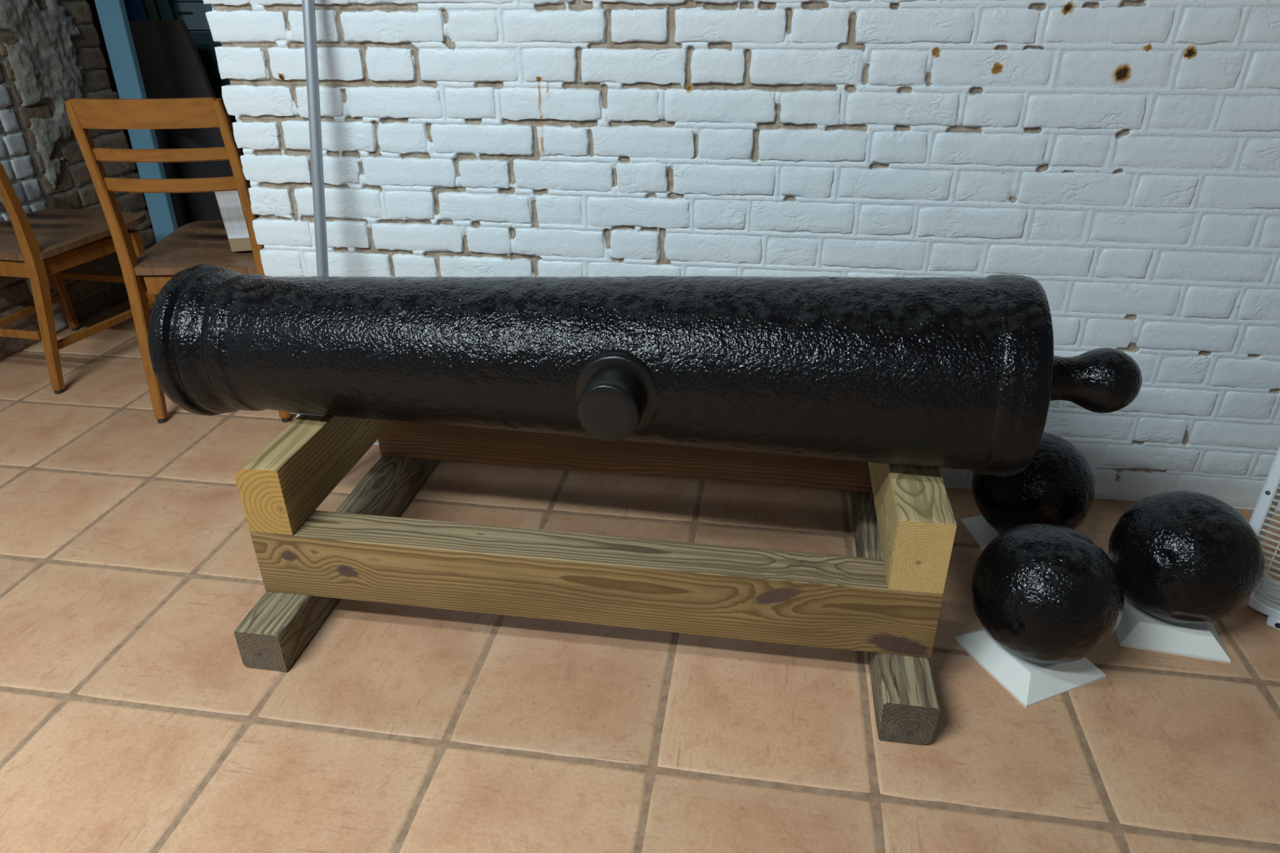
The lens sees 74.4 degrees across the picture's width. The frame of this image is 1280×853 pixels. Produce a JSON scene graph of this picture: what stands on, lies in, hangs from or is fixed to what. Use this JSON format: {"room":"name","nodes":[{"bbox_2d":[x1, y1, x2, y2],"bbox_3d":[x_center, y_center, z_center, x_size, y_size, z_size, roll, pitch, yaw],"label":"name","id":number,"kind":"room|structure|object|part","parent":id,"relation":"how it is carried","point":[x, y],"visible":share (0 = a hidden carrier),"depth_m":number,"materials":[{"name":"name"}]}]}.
{"room":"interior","nodes":[
{"label":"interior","id":0,"kind":"room"},
{"bbox_2d":[0,0,156,360],"bbox_3d":[-2.657,-0.363,0.137,0.324,2.800,6.496,4,28,8],"label":"wall","id":1,"kind":"structure","parent":0,"point":[51,55],"depth_m":2.96,"materials":[{"name":"rough grey plaster"},{"name":"raw brown brick"},{"name":"white brick paint"}]},
{"bbox_2d":[86,0,146,204],"bbox_3d":[-0.196,-2.342,3.808,6.200,2.800,0.100,4,28,8],"label":"wall","id":2,"kind":"structure","parent":0,"point":[96,24],"depth_m":4.42,"materials":[{"name":"paint"}]},
{"bbox_2d":[0,206,1279,852],"bbox_3d":[-0.726,0.720,1.178,6.500,0.120,8.100,4,28,8],"label":"floor","id":3,"kind":"structure","parent":0,"point":[133,719],"depth_m":1.48,"materials":[{"name":"brown tile"}]},
{"bbox_2d":[0,161,157,394],"bbox_3d":[-1.918,-0.608,2.673,0.436,0.834,0.542,5,29,11],"label":"chair","id":4,"kind":"object","parent":3,"relation":"on","point":[37,246],"visible":0.93,"depth_m":2.62,"materials":[{"name":"brown wood"}]},
{"bbox_3d":[-1.792,-0.494,2.450,0.032,0.822,0.103,5,29,11],"label":"leg","id":5,"kind":"part","parent":4,"relation":"part of","materials":[{"name":"brown wood"}]},
{"bbox_3d":[-2.060,-0.522,2.978,0.042,0.378,0.054,5,29,11],"label":"leg","id":6,"kind":"part","parent":4,"relation":"part of","materials":[{"name":"brown wood"}]},
{"bbox_3d":[-1.911,-0.628,2.702,0.436,0.043,0.472,5,29,11],"label":"seat","id":7,"kind":"part","parent":4,"relation":"part of","materials":[{"name":"brown wood"}]},
{"bbox_3d":[-1.693,-0.488,2.908,0.042,0.378,0.054,5,29,11],"label":"leg","id":8,"kind":"part","parent":4,"relation":"part of","materials":[{"name":"brown wood"}]},
{"bbox_2d":[123,0,148,21],"bbox_3d":[-2.185,-1.528,3.748,0.295,1.450,0.020,4,28,8],"label":"board","id":9,"kind":"object","parent":3,"relation":"on","point":[135,11],"visible":0.02,"depth_m":3.60,"materials":[{"name":"blue wood"}]},
{"bbox_2d":[94,0,177,242],"bbox_3d":[-1.925,-1.310,3.176,0.144,1.600,0.030,4,28,8],"label":"plank","id":10,"kind":"object","parent":3,"relation":"on","point":[113,15],"visible":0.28,"depth_m":3.17,"materials":[{"name":"paint"}]},
{"bbox_2d":[142,0,159,20],"bbox_3d":[-2.090,-1.519,3.782,0.174,1.400,0.020,4,28,8],"label":"board","id":11,"kind":"object","parent":3,"relation":"on","point":[152,13],"visible":0.02,"depth_m":3.63,"materials":[{"name":"black wood"}]},
{"bbox_2d":[154,0,173,19],"bbox_3d":[-2.062,-1.545,3.809,0.259,1.420,0.020,4,28,8],"label":"board","id":12,"kind":"object","parent":3,"relation":"on","point":[163,8],"visible":0.02,"depth_m":3.66,"materials":[{"name":"wood"}]},
{"bbox_2d":[128,19,225,147],"bbox_3d":[-1.955,-1.252,3.723,0.534,0.982,0.030,4,28,8],"label":"board","id":13,"kind":"object","parent":3,"relation":"on","point":[171,64],"visible":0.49,"depth_m":3.56,"materials":[{"name":"black wood"}]},
{"bbox_2d":[64,97,291,423],"bbox_3d":[-1.204,-0.523,2.460,0.451,0.873,0.542,0,28,0],"label":"chair","id":14,"kind":"object","parent":3,"relation":"on","point":[194,243],"visible":0.66,"depth_m":2.16,"materials":[{"name":"brown wood"}]},
{"bbox_3d":[-1.385,-0.421,2.266,0.034,0.860,0.103,0,28,0],"label":"leg","id":15,"kind":"part","parent":14,"relation":"part of","materials":[{"name":"brown wood"}]},
{"bbox_3d":[-1.207,-0.765,2.060,0.365,0.069,0.056,0,28,0],"label":"rail","id":16,"kind":"part","parent":14,"relation":"part of","materials":[{"name":"brown wood"}]},
{"bbox_3d":[-1.204,-0.543,2.489,0.451,0.045,0.472,0,28,0],"label":"seat","id":17,"kind":"part","parent":14,"relation":"part of","materials":[{"name":"brown wood"}]},
{"bbox_2d":[214,174,252,251],"bbox_3d":[-1.115,-0.607,2.389,0.112,0.202,0.092,0,28,1],"label":"cardboard box","id":18,"kind":"object","parent":14,"relation":"on","point":[228,202],"visible":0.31,"depth_m":2.35,"materials":[{"name":"white cardboard"}]},
{"bbox_3d":[-1.022,-0.424,2.265,0.034,0.860,0.103,0,28,0],"label":"leg","id":19,"kind":"part","parent":14,"relation":"part of","materials":[{"name":"brown wood"}]},
{"bbox_2d":[154,128,233,227],"bbox_3d":[-1.821,-0.988,3.634,0.619,0.599,0.030,4,28,8],"label":"board","id":20,"kind":"object","parent":3,"relation":"on","point":[188,207],"visible":0.19,"depth_m":3.59,"materials":[{"name":"fabric"}]},
{"bbox_2d":[168,0,244,155],"bbox_3d":[-1.815,-1.678,4.055,0.720,1.420,0.432,4,28,8],"label":"cabinet","id":21,"kind":"object","parent":3,"relation":"on","point":[193,12],"visible":0.19,"depth_m":3.81,"materials":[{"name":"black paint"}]},
{"bbox_3d":[-2.028,-1.846,3.761,0.070,0.010,0.012,4,28,8],"label":"handle","id":22,"kind":"part","parent":21,"relation":"part of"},
{"bbox_3d":[-2.026,-1.943,3.727,0.350,0.110,0.019,4,28,8],"label":"drawer","id":23,"kind":"part","parent":21,"relation":"part of","materials":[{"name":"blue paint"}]},
{"bbox_3d":[-2.026,-1.840,3.782,0.350,0.110,0.019,4,28,8],"label":"drawer","id":24,"kind":"part","parent":21,"relation":"part of","materials":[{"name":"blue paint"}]},
{"bbox_3d":[-2.022,-1.405,4.015,0.350,0.858,0.017,4,28,8],"label":"door","id":25,"kind":"part","parent":21,"relation":"part of","materials":[{"name":"wood"}]},
{"bbox_2d":[302,0,328,276],"bbox_3d":[-0.722,-0.481,1.899,0.025,1.324,0.222,19,34,33],"label":"pole","id":26,"kind":"object","parent":3,"relation":"on","point":[308,6],"visible":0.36,"depth_m":1.83,"materials":[{"name":"silver metal"}]},
{"bbox_2d":[233,414,956,745],"bbox_3d":[-0.064,0.134,1.747,1.232,0.367,0.821,4,28,8],"label":"stand","id":27,"kind":"object","parent":3,"relation":"on","point":[884,602],"visible":0.74,"depth_m":1.52,"materials":[{"name":"brown wood"}]},
{"bbox_2d":[288,411,325,416],"bbox_3d":[-0.651,-0.041,1.692,0.075,0.003,0.072,4,28,8],"label":"shim","id":28,"kind":"object","parent":27,"relation":"on","point":[290,412],"visible":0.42,"depth_m":1.66,"materials":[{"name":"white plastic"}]},
{"bbox_2d":[147,264,1142,476],"bbox_3d":[-0.032,-0.128,1.512,1.712,0.346,0.431,4,28,8],"label":"cannon","id":29,"kind":"object","parent":27,"relation":"on","point":[947,372],"visible":1,"depth_m":1.38,"materials":[{"name":"black paint"}]},
{"bbox_3d":[-0.799,-0.165,1.652,0.150,0.293,0.295,4,28,8],"label":"muzzle moulding","id":30,"kind":"part","parent":29,"relation":"part of","materials":[{"name":"black paint"}]},
{"bbox_2d":[960,515,1001,551],"bbox_3d":[0.846,0.242,1.879,0.186,0.038,0.186,-3,28,-5],"label":"plinth","id":31,"kind":"object","parent":3,"relation":"on","point":[977,526],"visible":0.18,"depth_m":1.89,"materials":[{"name":"white paint"}]},
{"bbox_2d":[952,626,1106,707],"bbox_3d":[0.720,0.414,1.560,0.186,0.038,0.186,-11,30,-19],"label":"plinth","id":32,"kind":"object","parent":3,"relation":"on","point":[1031,683],"visible":0.55,"depth_m":1.50,"materials":[{"name":"white paint"}]},
{"bbox_2d":[970,523,1124,663],"bbox_3d":[0.714,0.293,1.489,0.245,0.242,0.244,4,28,8],"label":"cannonball","id":33,"kind":"object","parent":32,"relation":"on","point":[1046,593],"visible":1,"depth_m":1.41,"materials":[{"name":"black paint"}]},
{"bbox_2d":[972,431,1094,533],"bbox_3d":[0.837,0.127,1.803,0.237,0.238,0.238,4,28,8],"label":"cannonball","id":34,"kind":"object","parent":3,"relation":"on","point":[1057,487],"visible":0.65,"depth_m":1.71,"materials":[{"name":"black paint"}]},
{"bbox_2d":[1115,594,1231,663],"bbox_3d":[1.020,0.366,1.644,0.186,0.038,0.186,7,29,13],"label":"plinth","id":35,"kind":"object","parent":3,"relation":"on","point":[1137,628],"visible":0.45,"depth_m":1.58,"materials":[{"name":"white paint"}]},
{"bbox_2d":[1107,490,1264,623],"bbox_3d":[1.014,0.243,1.576,0.246,0.245,0.246,4,28,8],"label":"cannonball","id":36,"kind":"object","parent":35,"relation":"on","point":[1185,557],"visible":0.98,"depth_m":1.49,"materials":[{"name":"black paint"}]},
{"bbox_2d":[1246,446,1279,630],"bbox_3d":[1.380,0.190,1.443,0.130,0.532,0.520,-24,36,-37],"label":"box fan","id":37,"kind":"object","parent":3,"relation":"on","point":[1266,600],"visible":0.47,"depth_m":1.61,"materials":[{"name":"white plastic"}]},
{"bbox_2d":[203,0,1279,511],"bbox_3d":[0.784,-1.155,1.564,3.475,2.800,0.310,4,28,8],"label":"wall","id":38,"kind":"structure","parent":0,"point":[1121,157],"depth_m":1.80,"materials":[{"name":"brick"}]}
]}

